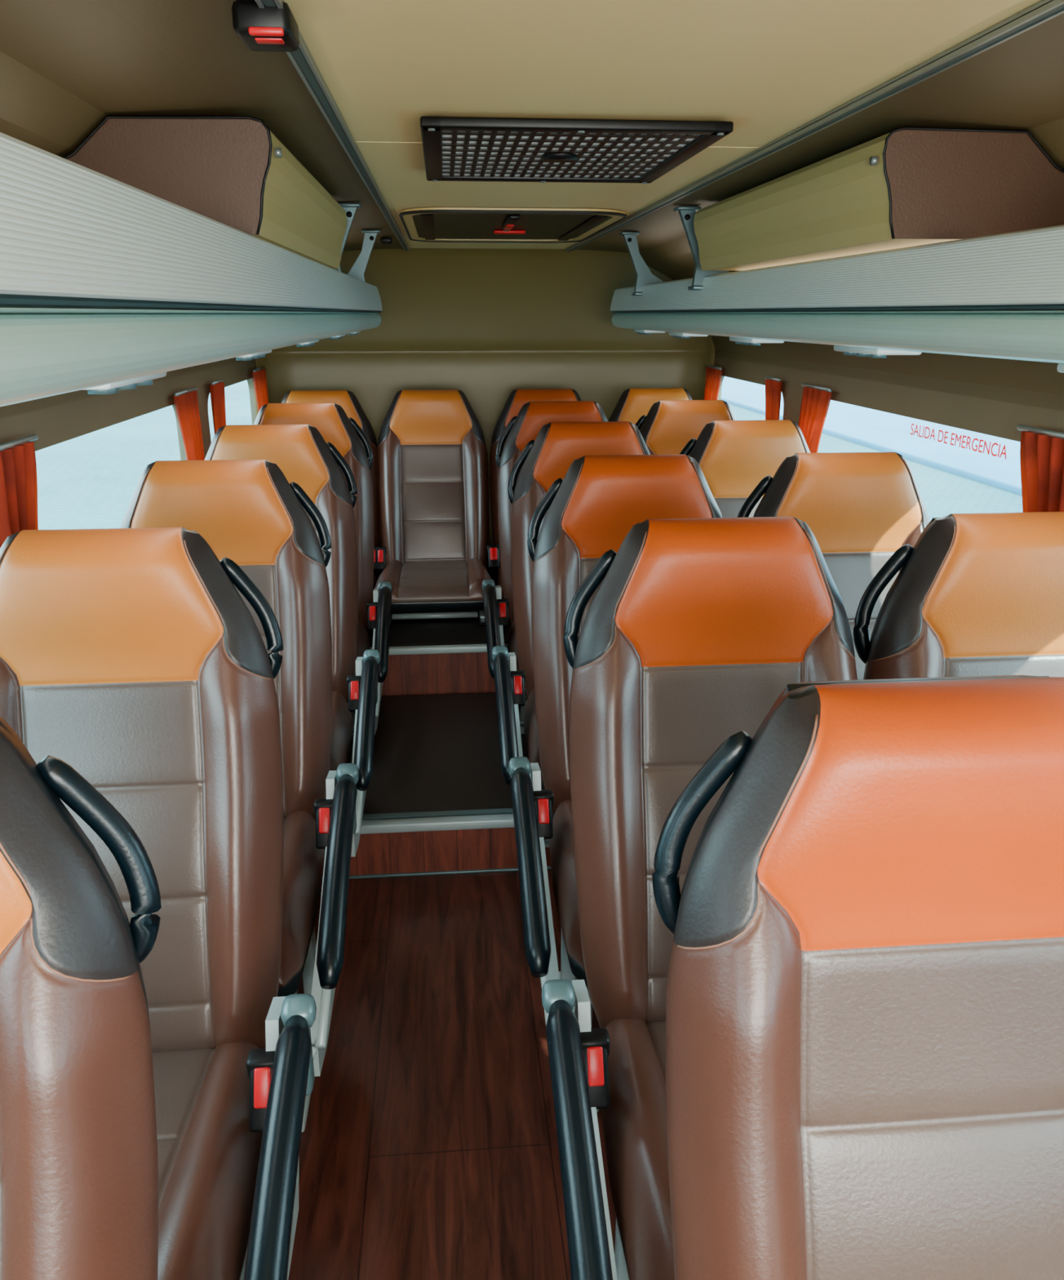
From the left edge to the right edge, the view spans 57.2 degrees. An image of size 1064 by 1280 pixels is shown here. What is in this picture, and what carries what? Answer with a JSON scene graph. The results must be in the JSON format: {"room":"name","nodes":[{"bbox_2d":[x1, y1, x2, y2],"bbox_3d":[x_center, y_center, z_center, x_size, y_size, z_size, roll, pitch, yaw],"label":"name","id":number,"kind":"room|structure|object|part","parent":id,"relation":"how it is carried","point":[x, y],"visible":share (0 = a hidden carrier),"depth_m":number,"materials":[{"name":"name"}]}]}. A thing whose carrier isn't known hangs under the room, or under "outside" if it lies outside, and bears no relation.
{"room":"vehicle interior","nodes":[
{"label":"vehicle interior","id":0,"kind":"room"},
{"bbox_2d":[0,359,257,460],"bbox_3d":[-0.952,0.331,1.674,0.040,1.330,6.120,-2,19,-5],"label":"wall","id":1,"kind":"structure","parent":0,"point":[55,424],"depth_m":2.41,"materials":[{"name":"plastic"}]},
{"bbox_2d":[0,434,38,548],"bbox_3d":[-0.927,-0.098,1.814,0.028,0.535,0.230,-2,19,-5],"label":"window curtain","id":2,"kind":"object","parent":1,"relation":"attached to","point":[18,464],"visible":0.24,"depth_m":1.75,"materials":[{"name":"orange fabric"}]},
{"bbox_2d":[173,386,204,460],"bbox_3d":[-1.037,-0.498,3.009,0.028,0.535,0.240,-2,19,-5],"label":"window curtain","id":3,"kind":"object","parent":1,"relation":"attached to","point":[186,401],"visible":0.35,"depth_m":2.94,"materials":[{"name":"orange fabric"}]},
{"bbox_2d":[209,378,226,434],"bbox_3d":[-1.074,-0.632,3.410,0.028,0.535,0.150,-2,19,-5],"label":"window curtain","id":4,"kind":"object","parent":1,"relation":"attached to","point":[217,391],"visible":0.23,"depth_m":3.31,"materials":[{"name":"orange fabric"}]},
{"bbox_2d":[252,366,268,411],"bbox_3d":[-1.145,-0.888,4.176,0.028,0.535,0.230,-2,19,-5],"label":"window curtain","id":5,"kind":"object","parent":1,"relation":"hanging from","point":[260,380],"visible":0.28,"depth_m":4.08,"materials":[{"name":"orange fabric"}]},
{"bbox_2d":[380,237,392,244],"bbox_3d":[-0.515,-1.411,3.450,0.040,0.022,0.060,-2,19,-5],"label":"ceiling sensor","id":6,"kind":"object","parent":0,"point":[384,240],"depth_m":3.42,"materials":[{"name":"black plastic"}]},
{"bbox_2d":[288,869,616,1279],"bbox_3d":[0.064,0.905,1.960,2.040,0.060,6.120,-2,19,-5],"label":"floor","id":7,"kind":"structure","parent":0,"point":[428,1149],"depth_m":1.89,"materials":[{"name":"brown wood"}]},
{"bbox_2d":[0,715,161,1279],"bbox_3d":[-0.497,0.726,0.587,0.554,1.150,0.914,-2,19,-5],"label":"passenger seat","id":8,"kind":"object","parent":7,"relation":"on","point":[79,1159],"visible":1,"depth_m":0.78,"materials":[{"name":"brown leather"}]},
{"bbox_3d":[-0.374,0.195,0.853,0.085,0.206,0.039,-2,19,-5],"label":"grab handle","id":9,"kind":"part","parent":8,"relation":"part of","materials":[{"name":"black plastic"}]},
{"bbox_2d":[0,527,316,1279],"bbox_3d":[-0.558,0.501,1.257,0.554,1.150,0.914,-2,19,-5],"label":"passenger seat","id":10,"kind":"object","parent":7,"relation":"on","point":[135,660],"visible":0.72,"depth_m":1.43,"materials":[{"name":"brown leather"}]},
{"bbox_3d":[-0.621,0.240,1.460,0.474,0.784,0.305,-2,19,-5],"label":"backrest","id":11,"kind":"part","parent":10,"relation":"part of","materials":[{"name":"brown leather"}]},
{"bbox_2d":[151,1040,262,1279],"bbox_3d":[-0.589,0.737,1.235,0.460,0.204,0.569,-2,19,-5],"label":"cushion","id":12,"kind":"object","parent":10,"relation":"on","point":[210,1133],"depth_m":1.26,"materials":[{"name":"brown leather"}]},
{"bbox_3d":[-0.436,-0.029,1.524,0.085,0.206,0.039,-2,19,-5],"label":"grab handle","id":13,"kind":"part","parent":10,"relation":"part of","materials":[{"name":"black plastic"}]},
{"bbox_3d":[-0.293,0.638,1.125,0.045,0.196,0.480,-2,19,-5],"label":"armrest","id":14,"kind":"part","parent":10,"relation":"part of","materials":[{"name":"black plastic"}]},
{"bbox_3d":[-0.354,0.738,1.167,0.102,0.360,0.548,-2,19,-5],"label":"frame","id":15,"kind":"part","parent":10,"relation":"part of","materials":[{"name":"grey paint"}]},
{"bbox_2d":[120,459,359,1132],"bbox_3d":[-0.620,0.277,1.928,0.554,1.150,0.914,-2,19,-5],"label":"passenger seat","id":16,"kind":"object","parent":7,"relation":"on","point":[248,512],"visible":0.42,"depth_m":2.07,"materials":[{"name":"brown leather"}]},
{"bbox_3d":[-0.683,0.016,2.131,0.474,0.784,0.305,-2,19,-5],"label":"backrest","id":17,"kind":"part","parent":16,"relation":"part of","materials":[{"name":"brown leather"}]},
{"bbox_2d":[277,810,324,996],"bbox_3d":[-0.650,0.513,1.905,0.460,0.204,0.569,-2,19,-5],"label":"cushion","id":18,"kind":"object","parent":16,"relation":"on","point":[304,845],"depth_m":1.85,"materials":[{"name":"brown leather"}]},
{"bbox_3d":[-0.498,-0.254,2.194,0.085,0.206,0.039,-2,19,-5],"label":"grab handle","id":19,"kind":"part","parent":16,"relation":"part of","materials":[{"name":"black plastic"}]},
{"bbox_3d":[-0.416,0.513,1.837,0.102,0.360,0.548,-2,19,-5],"label":"frame","id":20,"kind":"part","parent":16,"relation":"part of","materials":[{"name":"grey paint"}]},
{"bbox_3d":[-0.355,0.414,1.796,0.045,0.196,0.480,-2,19,-5],"label":"armrest","id":21,"kind":"part","parent":16,"relation":"part of","materials":[{"name":"black plastic"}]},
{"bbox_2d":[321,692,554,879],"bbox_3d":[-0.043,0.409,3.089,1.990,0.166,0.944,-2,19,-5],"label":"step","id":22,"kind":"structure","parent":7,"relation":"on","point":[438,799],"depth_m":2.76,"materials":[{"name":"brown wood"}]},
{"bbox_2d":[204,424,380,857],"bbox_3d":[-0.681,-0.023,2.573,0.554,0.990,0.914,-2,19,-5],"label":"passenger seat","id":23,"kind":"object","parent":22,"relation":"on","point":[300,451],"visible":0.25,"depth_m":2.75,"materials":[{"name":"brown leather"}]},
{"bbox_3d":[-0.744,-0.208,2.802,0.474,0.784,0.305,-2,19,-5],"label":"backrest","id":24,"kind":"part","parent":23,"relation":"part of","materials":[{"name":"brown leather"}]},
{"bbox_2d":[329,690,352,770],"bbox_3d":[-0.712,0.288,2.576,0.460,0.204,0.569,-2,19,-5],"label":"cushion","id":25,"kind":"object","parent":23,"relation":"on","point":[342,718],"depth_m":2.58,"materials":[{"name":"brown leather"}]},
{"bbox_3d":[-0.559,-0.478,2.865,0.085,0.206,0.039,-2,19,-5],"label":"grab handle","id":26,"kind":"part","parent":23,"relation":"part of","materials":[{"name":"black plastic"}]},
{"bbox_3d":[-0.477,0.289,2.508,0.102,0.360,0.548,-2,19,-5],"label":"frame","id":27,"kind":"part","parent":23,"relation":"part of","materials":[{"name":"grey paint"}]},
{"bbox_3d":[-0.416,0.189,2.467,0.045,0.196,0.480,-2,19,-5],"label":"armrest","id":28,"kind":"part","parent":23,"relation":"part of","materials":[{"name":"black plastic"}]},
{"bbox_2d":[253,402,392,739],"bbox_3d":[-0.743,-0.248,3.244,0.554,0.990,0.914,-2,19,-5],"label":"passenger seat","id":29,"kind":"object","parent":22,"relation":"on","point":[331,420],"visible":0.3,"depth_m":3.42,"materials":[{"name":"brown leather"}]},
{"bbox_3d":[-0.806,-0.433,3.473,0.474,0.784,0.305,-2,19,-5],"label":"backrest","id":30,"kind":"part","parent":29,"relation":"part of","materials":[{"name":"brown leather"}]},
{"bbox_3d":[-0.621,-0.703,3.536,0.085,0.206,0.039,-2,19,-5],"label":"grab handle","id":31,"kind":"part","parent":29,"relation":"part of","materials":[{"name":"black plastic"}]},
{"bbox_2d":[355,618,370,675],"bbox_3d":[-0.773,0.064,3.247,0.460,0.204,0.569,-2,19,-5],"label":"cushion","id":32,"kind":"object","parent":29,"relation":"on","point":[363,639],"depth_m":3.29,"materials":[{"name":"brown leather"}]},
{"bbox_3d":[-0.539,0.065,3.179,0.102,0.360,0.548,-2,19,-5],"label":"frame","id":33,"kind":"part","parent":29,"relation":"part of","materials":[{"name":"grey paint"}]},
{"bbox_3d":[-0.478,-0.035,3.138,0.045,0.196,0.480,-2,19,-5],"label":"armrest","id":34,"kind":"part","parent":29,"relation":"part of","materials":[{"name":"black plastic"}]},
{"bbox_2d":[482,400,608,733],"bbox_3d":[0.102,-0.271,3.314,0.554,0.990,0.915,-2,19,-5],"label":"passenger seat","id":35,"kind":"object","parent":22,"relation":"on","point":[523,428],"visible":0.23,"depth_m":3.48,"materials":[{"name":"brown leather"}]},
{"bbox_3d":[-0.130,-0.045,3.167,0.045,0.196,0.480,-2,19,-5],"label":"armrest","id":36,"kind":"part","parent":35,"relation":"part of","materials":[{"name":"black plastic"}]},
{"bbox_3d":[-0.092,-0.717,3.580,0.085,0.206,0.039,-2,19,-5],"label":"grab handle","id":37,"kind":"part","parent":35,"relation":"part of","materials":[{"name":"black plastic"}]},
{"bbox_3d":[-0.072,0.052,3.218,0.102,0.360,0.549,-2,19,-5],"label":"frame","id":38,"kind":"part","parent":35,"relation":"part of","materials":[{"name":"grey paint"}]},
{"bbox_2d":[508,620,527,697],"bbox_3d":[0.148,0.038,3.323,0.460,0.204,0.569,-2,19,-5],"label":"cushion","id":39,"kind":"object","parent":35,"relation":"on","point":[512,636],"depth_m":3.28,"materials":[{"name":"brown leather"}]},
{"bbox_3d":[0.116,-0.458,3.549,0.474,0.784,0.305,-2,19,-5],"label":"backrest","id":40,"kind":"part","parent":35,"relation":"part of","materials":[{"name":"brown leather"}]},
{"bbox_2d":[492,421,650,847],"bbox_3d":[0.163,-0.047,2.643,0.554,0.990,0.915,-2,19,-5],"label":"passenger seat","id":41,"kind":"object","parent":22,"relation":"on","point":[544,460],"visible":0.19,"depth_m":2.81,"materials":[{"name":"brown leather"}]},
{"bbox_3d":[-0.069,0.180,2.496,0.045,0.196,0.480,-2,19,-5],"label":"armrest","id":42,"kind":"part","parent":41,"relation":"part of","materials":[{"name":"black plastic"}]},
{"bbox_3d":[-0.030,-0.493,2.909,0.085,0.206,0.039,-2,19,-5],"label":"grab handle","id":43,"kind":"part","parent":41,"relation":"part of","materials":[{"name":"black plastic"}]},
{"bbox_3d":[-0.010,0.276,2.547,0.102,0.360,0.549,-2,19,-5],"label":"frame","id":44,"kind":"part","parent":41,"relation":"part of","materials":[{"name":"grey paint"}]},
{"bbox_2d":[524,686,545,789],"bbox_3d":[0.210,0.263,2.652,0.460,0.204,0.569,-2,19,-5],"label":"cushion","id":45,"kind":"object","parent":41,"relation":"on","point":[531,740],"depth_m":2.59,"materials":[{"name":"brown leather"}]},
{"bbox_3d":[0.177,-0.234,2.878,0.474,0.784,0.305,-2,19,-5],"label":"backrest","id":46,"kind":"part","parent":41,"relation":"part of","materials":[{"name":"brown leather"}]},
{"bbox_2d":[635,400,736,455],"bbox_3d":[0.595,-0.296,3.390,0.507,0.990,0.839,-2,19,-5],"label":"passenger seat","id":47,"kind":"object","parent":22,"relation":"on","point":[668,426],"visible":0.15,"depth_m":3.52,"materials":[{"name":"brown leather"}]},
{"bbox_3d":[0.382,-0.730,3.619,0.085,0.206,0.039,-2,19,-5],"label":"grab handle","id":48,"kind":"part","parent":47,"relation":"part of","materials":[{"name":"black rubber"}]},
{"bbox_2d":[679,419,810,517],"bbox_3d":[0.666,-0.072,2.720,0.507,0.990,0.839,-2,19,-5],"label":"passenger seat","id":49,"kind":"object","parent":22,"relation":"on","point":[733,457],"visible":0.12,"depth_m":2.85,"materials":[{"name":"brown leather"}]},
{"bbox_3d":[0.453,-0.506,2.949,0.085,0.206,0.039,-2,19,-5],"label":"grab handle","id":50,"kind":"part","parent":49,"relation":"part of","materials":[{"name":"black plastic"}]},
{"bbox_2d":[366,560,511,696],"bbox_3d":[-0.142,-0.034,4.140,1.990,0.340,1.362,-2,19,-5],"label":"step","id":51,"kind":"structure","parent":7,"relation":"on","point":[447,655],"depth_m":3.48,"materials":[{"name":"brown wood"}]},
{"bbox_2d":[280,390,386,628],"bbox_3d":[-0.833,-0.536,3.832,0.508,0.816,0.837,-2,19,-5],"label":"passenger seat","id":52,"kind":"object","parent":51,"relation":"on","point":[347,399],"visible":0.2,"depth_m":4.00,"materials":[{"name":"brown leather"}]},
{"bbox_2d":[372,572,377,601],"bbox_3d":[-0.837,-0.209,3.803,0.460,0.159,0.569,-2,19,-5],"label":"cushion","id":53,"kind":"object","parent":52,"relation":"on","point":[375,575],"depth_m":3.82,"materials":[{"name":"brown leather"}]},
{"bbox_2d":[372,389,500,627],"bbox_3d":[-0.395,-0.548,3.868,0.530,0.816,0.829,-2,19,-5],"label":"passenger seat","id":54,"kind":"object","parent":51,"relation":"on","point":[433,475],"visible":0.97,"depth_m":4.05,"materials":[{"name":"brown leather"}]},
{"bbox_2d":[372,557,492,613],"bbox_3d":[-0.384,-0.222,3.841,0.460,0.159,0.569,-2,19,-5],"label":"cushion","id":55,"kind":"object","parent":54,"relation":"on","point":[420,584],"depth_m":3.63,"materials":[{"name":"brown leather"}]},
{"bbox_3d":[-0.416,-0.640,4.091,0.474,0.784,0.305,-2,19,-5],"label":"backrest","id":56,"kind":"part","parent":54,"relation":"part of","materials":[{"name":"brown leather"}]},
{"bbox_2d":[487,388,582,625],"bbox_3d":[0.066,-0.561,3.906,0.508,0.816,0.837,-2,19,-5],"label":"passenger seat","id":57,"kind":"object","parent":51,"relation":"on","point":[517,397],"visible":0.12,"depth_m":4.07,"materials":[{"name":"brown leather"}]},
{"bbox_2d":[497,565,504,598],"bbox_3d":[0.092,-0.235,3.880,0.460,0.159,0.569,-2,19,-5],"label":"cushion","id":58,"kind":"object","parent":57,"relation":"on","point":[500,577],"depth_m":3.81,"materials":[{"name":"brown leather"}]},
{"bbox_2d":[608,387,693,424],"bbox_3d":[0.541,-0.574,3.945,0.508,0.816,0.837,-2,19,-5],"label":"passenger seat","id":59,"kind":"object","parent":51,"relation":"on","point":[633,404],"visible":0.07,"depth_m":4.10,"materials":[{"name":"brown leather"}]},
{"bbox_2d":[508,454,722,1112],"bbox_3d":[0.225,0.254,1.998,0.554,1.150,0.915,-2,19,-5],"label":"passenger seat","id":60,"kind":"object","parent":7,"relation":"on","point":[591,512],"visible":0.38,"depth_m":2.14,"materials":[{"name":"brown leather"}]},
{"bbox_3d":[-0.007,0.404,1.825,0.045,0.196,0.480,-2,19,-5],"label":"armrest","id":61,"kind":"part","parent":60,"relation":"part of","materials":[{"name":"black plastic"}]},
{"bbox_3d":[0.052,0.501,1.876,0.102,0.360,0.549,-2,19,-5],"label":"frame","id":62,"kind":"part","parent":60,"relation":"part of","materials":[{"name":"grey paint"}]},
{"bbox_3d":[0.032,-0.268,2.238,0.085,0.206,0.039,-2,19,-5],"label":"grab handle","id":63,"kind":"part","parent":60,"relation":"part of","materials":[{"name":"black plastic"}]},
{"bbox_2d":[549,799,588,988],"bbox_3d":[0.271,0.487,1.982,0.460,0.204,0.569,-2,19,-5],"label":"cushion","id":64,"kind":"object","parent":60,"relation":"on","point":[561,827],"depth_m":1.89,"materials":[{"name":"brown leather"}]},
{"bbox_3d":[0.239,-0.009,2.207,0.474,0.784,0.305,-2,19,-5],"label":"backrest","id":65,"kind":"part","parent":60,"relation":"part of","materials":[{"name":"brown leather"}]},
{"bbox_2d":[542,516,857,1279],"bbox_3d":[0.286,0.478,1.327,0.554,1.150,0.915,-2,19,-5],"label":"passenger seat","id":66,"kind":"object","parent":7,"relation":"on","point":[692,631],"visible":0.53,"depth_m":1.48,"materials":[{"name":"brown leather"}]},
{"bbox_3d":[0.054,0.629,1.154,0.045,0.196,0.480,-2,19,-5],"label":"armrest","id":67,"kind":"part","parent":66,"relation":"part of","materials":[{"name":"black plastic"}]},
{"bbox_3d":[0.093,-0.044,1.567,0.085,0.206,0.039,-2,19,-5],"label":"grab handle","id":68,"kind":"part","parent":66,"relation":"part of","materials":[{"name":"black plastic"}]},
{"bbox_3d":[0.113,0.725,1.205,0.102,0.360,0.549,-2,19,-5],"label":"frame","id":69,"kind":"part","parent":66,"relation":"part of","materials":[{"name":"grey paint"}]},
{"bbox_2d":[600,1017,675,1279],"bbox_3d":[0.333,0.712,1.311,0.460,0.204,0.569,-2,19,-5],"label":"cushion","id":70,"kind":"object","parent":66,"relation":"on","point":[633,1095],"depth_m":1.28,"materials":[{"name":"brown leather"}]},
{"bbox_3d":[0.301,0.215,1.536,0.474,0.784,0.305,-2,19,-5],"label":"backrest","id":71,"kind":"part","parent":66,"relation":"part of","materials":[{"name":"brown leather"}]},
{"bbox_2d":[737,451,930,679],"bbox_3d":[0.728,0.228,2.075,0.507,1.150,0.839,-2,19,-5],"label":"passenger seat","id":72,"kind":"object","parent":7,"relation":"on","point":[860,508],"visible":0.18,"depth_m":2.20,"materials":[{"name":"brown leather"}]},
{"bbox_3d":[0.515,-0.282,2.278,0.085,0.206,0.039,-2,19,-5],"label":"grab handle","id":73,"kind":"part","parent":72,"relation":"part of","materials":[{"name":"black plastic"}]},
{"bbox_2d":[652,675,1063,1279],"bbox_3d":[0.348,0.703,0.656,0.554,1.150,0.915,-2,19,-5],"label":"passenger seat","id":74,"kind":"object","parent":7,"relation":"on","point":[865,995],"visible":1,"depth_m":0.83,"materials":[{"name":"brown leather"}]},
{"bbox_3d":[0.155,0.180,0.897,0.085,0.206,0.039,-2,19,-5],"label":"grab handle","id":75,"kind":"part","parent":74,"relation":"part of","materials":[{"name":"black plastic"}]},
{"bbox_2d":[853,511,1063,679],"bbox_3d":[0.789,0.452,1.404,0.507,1.150,0.839,-2,19,-5],"label":"passenger seat","id":76,"kind":"object","parent":7,"relation":"on","point":[976,594],"visible":0.3,"depth_m":1.52,"materials":[{"name":"brown leather"}]},
{"bbox_3d":[0.577,-0.057,1.607,0.085,0.206,0.039,-2,19,-5],"label":"grab handle","id":77,"kind":"part","parent":76,"relation":"part of","materials":[{"name":"black plastic"}]},
{"bbox_2d":[253,248,715,544],"bbox_3d":[-0.186,-0.840,4.401,2.100,1.840,0.521,-2,19,-5],"label":"wall","id":78,"kind":"structure","parent":0,"point":[486,325],"depth_m":4.37,"materials":[{"name":"plastic"}]},
{"bbox_2d":[565,0,1063,252],"bbox_3d":[0.410,-0.722,1.352,0.020,0.011,5.940,-2,19,-5],"label":"trim","id":79,"kind":"structure","parent":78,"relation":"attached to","point":[1043,11],"depth_m":1.16,"materials":[{"name":"silver metal"}]},
{"bbox_2d":[0,0,1063,418],"bbox_3d":[0.064,-0.555,1.471,2.080,0.480,6.120,-2,19,-5],"label":"ceiling","id":80,"kind":"structure","parent":0,"point":[770,68],"depth_m":1.14,"materials":[{"name":"plastic"}]},
{"bbox_2d":[0,132,382,406],"bbox_3d":[-0.605,-0.486,1.168,0.602,0.327,5.580,-2,19,-5],"label":"luggage rack","id":81,"kind":"object","parent":80,"relation":"attached to","point":[108,285],"visible":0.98,"depth_m":0.74,"materials":[{"name":"white metal"}]},
{"bbox_2d":[62,115,346,269],"bbox_3d":[-0.568,-0.787,1.804,0.371,0.144,1.095,-2,19,-5],"label":"compartment","id":82,"kind":"object","parent":80,"relation":"attached to","point":[233,171],"visible":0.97,"depth_m":1.30,"materials":[{"name":"brown plastic"}]},
{"bbox_2d":[231,0,299,52],"bbox_3d":[-0.238,-0.549,0.873,0.050,0.030,0.066,-2,19,-5],"label":"recessed light","id":83,"kind":"object","parent":80,"relation":"in","point":[268,28],"visible":1,"depth_m":0.85,"materials":[{"name":"black plastic"}]},
{"bbox_2d":[254,0,409,251],"bbox_3d":[-0.267,-0.703,1.296,0.020,0.011,5.940,-2,19,-5],"label":"trim","id":84,"kind":"structure","parent":80,"relation":"attached to","point":[302,59],"depth_m":1.29,"materials":[{"name":"silver metal"}]},
{"bbox_2d":[399,207,627,243],"bbox_3d":[-0.086,-1.280,3.046,0.618,0.023,1.108,-2,19,-5],"label":"roof hatch","id":85,"kind":"object","parent":80,"relation":"attached to","point":[432,224],"visible":1,"depth_m":2.89,"materials":[{"name":"brown plastic"}]},
{"bbox_2d":[420,115,733,183],"bbox_3d":[0.040,-0.801,1.615,0.436,0.016,0.570,-2,19,-5],"label":"ceiling vent","id":86,"kind":"object","parent":80,"relation":"in","point":[456,148],"visible":1,"depth_m":1.52,"materials":[{"name":"black"}]},
{"bbox_2d":[610,206,1063,373],"bbox_3d":[0.789,-0.525,1.284,0.629,0.327,5.580,-2,19,-5],"label":"luggage rack","id":87,"kind":"object","parent":80,"relation":"attached to","point":[1002,295],"visible":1,"depth_m":1.47,"materials":[{"name":"white metal"}]},
{"bbox_2d":[693,126,1063,271],"bbox_3d":[0.619,-0.820,1.902,0.371,0.144,1.095,-2,19,-5],"label":"compartment","id":88,"kind":"object","parent":80,"relation":"attached to","point":[905,186],"visible":0.98,"depth_m":1.41,"materials":[{"name":"brown plastic"}]},
{"bbox_2d":[714,356,1063,451],"bbox_3d":[1.080,0.275,1.842,0.040,1.330,6.120,-2,19,-5],"label":"wall","id":89,"kind":"structure","parent":0,"point":[999,419],"depth_m":2.53,"materials":[{"name":"plastic"}]},
{"bbox_2d":[704,364,722,399],"bbox_3d":[0.792,-0.942,4.336,0.028,0.535,0.230,-2,19,-5],"label":"window curtain","id":90,"kind":"object","parent":89,"relation":"hanging from","point":[713,373],"visible":0.27,"depth_m":4.25,"materials":[{"name":"orange fabric"}]},
{"bbox_2d":[764,376,782,420],"bbox_3d":[0.862,-0.686,3.570,0.028,0.535,0.150,-2,19,-5],"label":"window curtain","id":91,"kind":"object","parent":89,"relation":"attached to","point":[773,384],"visible":0.25,"depth_m":3.47,"materials":[{"name":"orange fabric"}]},
{"bbox_2d":[798,382,832,453],"bbox_3d":[0.899,-0.551,3.169,0.028,0.535,0.240,-2,19,-5],"label":"window curtain","id":92,"kind":"object","parent":89,"relation":"attached to","point":[815,402],"visible":0.39,"depth_m":3.10,"materials":[{"name":"orange fabric"}]},
{"bbox_2d":[1017,424,1063,512],"bbox_3d":[1.009,-0.152,1.974,0.028,0.535,0.230,-2,19,-5],"label":"window curtain","id":93,"kind":"object","parent":89,"relation":"attached to","point":[1042,450],"visible":0.2,"depth_m":1.92,"materials":[{"name":"orange fabric"}]},
{"bbox_3d":[1.006,-0.367,2.648,0.005,0.473,1.338,-2,19,-5],"label":"window","id":94,"kind":"structure","parent":89,"relation":"in","visible":0},
{"bbox_2d":[910,423,1006,458],"bbox_3d":[1.021,-0.484,2.355,0.001,0.029,0.465,-2,19,-5],"label":"emergency exit lettering","id":95,"kind":"object","parent":94,"relation":"attached to","point":[917,428],"visible":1,"depth_m":2.32,"materials":[{"name":"red paint"}]},
{"label":"outside","id":96,"kind":"structure","parent":0,"visible":0},
{"bbox_2d":[35,379,1022,529],"bbox_3d":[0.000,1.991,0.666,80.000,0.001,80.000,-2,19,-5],"label":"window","id":97,"kind":"structure","parent":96,"point":[89,481],"depth_m":13.55,"materials":[{"name":"glass"}]},
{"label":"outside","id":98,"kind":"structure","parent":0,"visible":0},
{"bbox_2d":[721,376,1022,494],"bbox_3d":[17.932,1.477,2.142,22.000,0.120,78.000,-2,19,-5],"label":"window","id":99,"kind":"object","parent":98,"point":[886,432],"depth_m":16.61,"materials":[{"name":"glass"}]}
]}

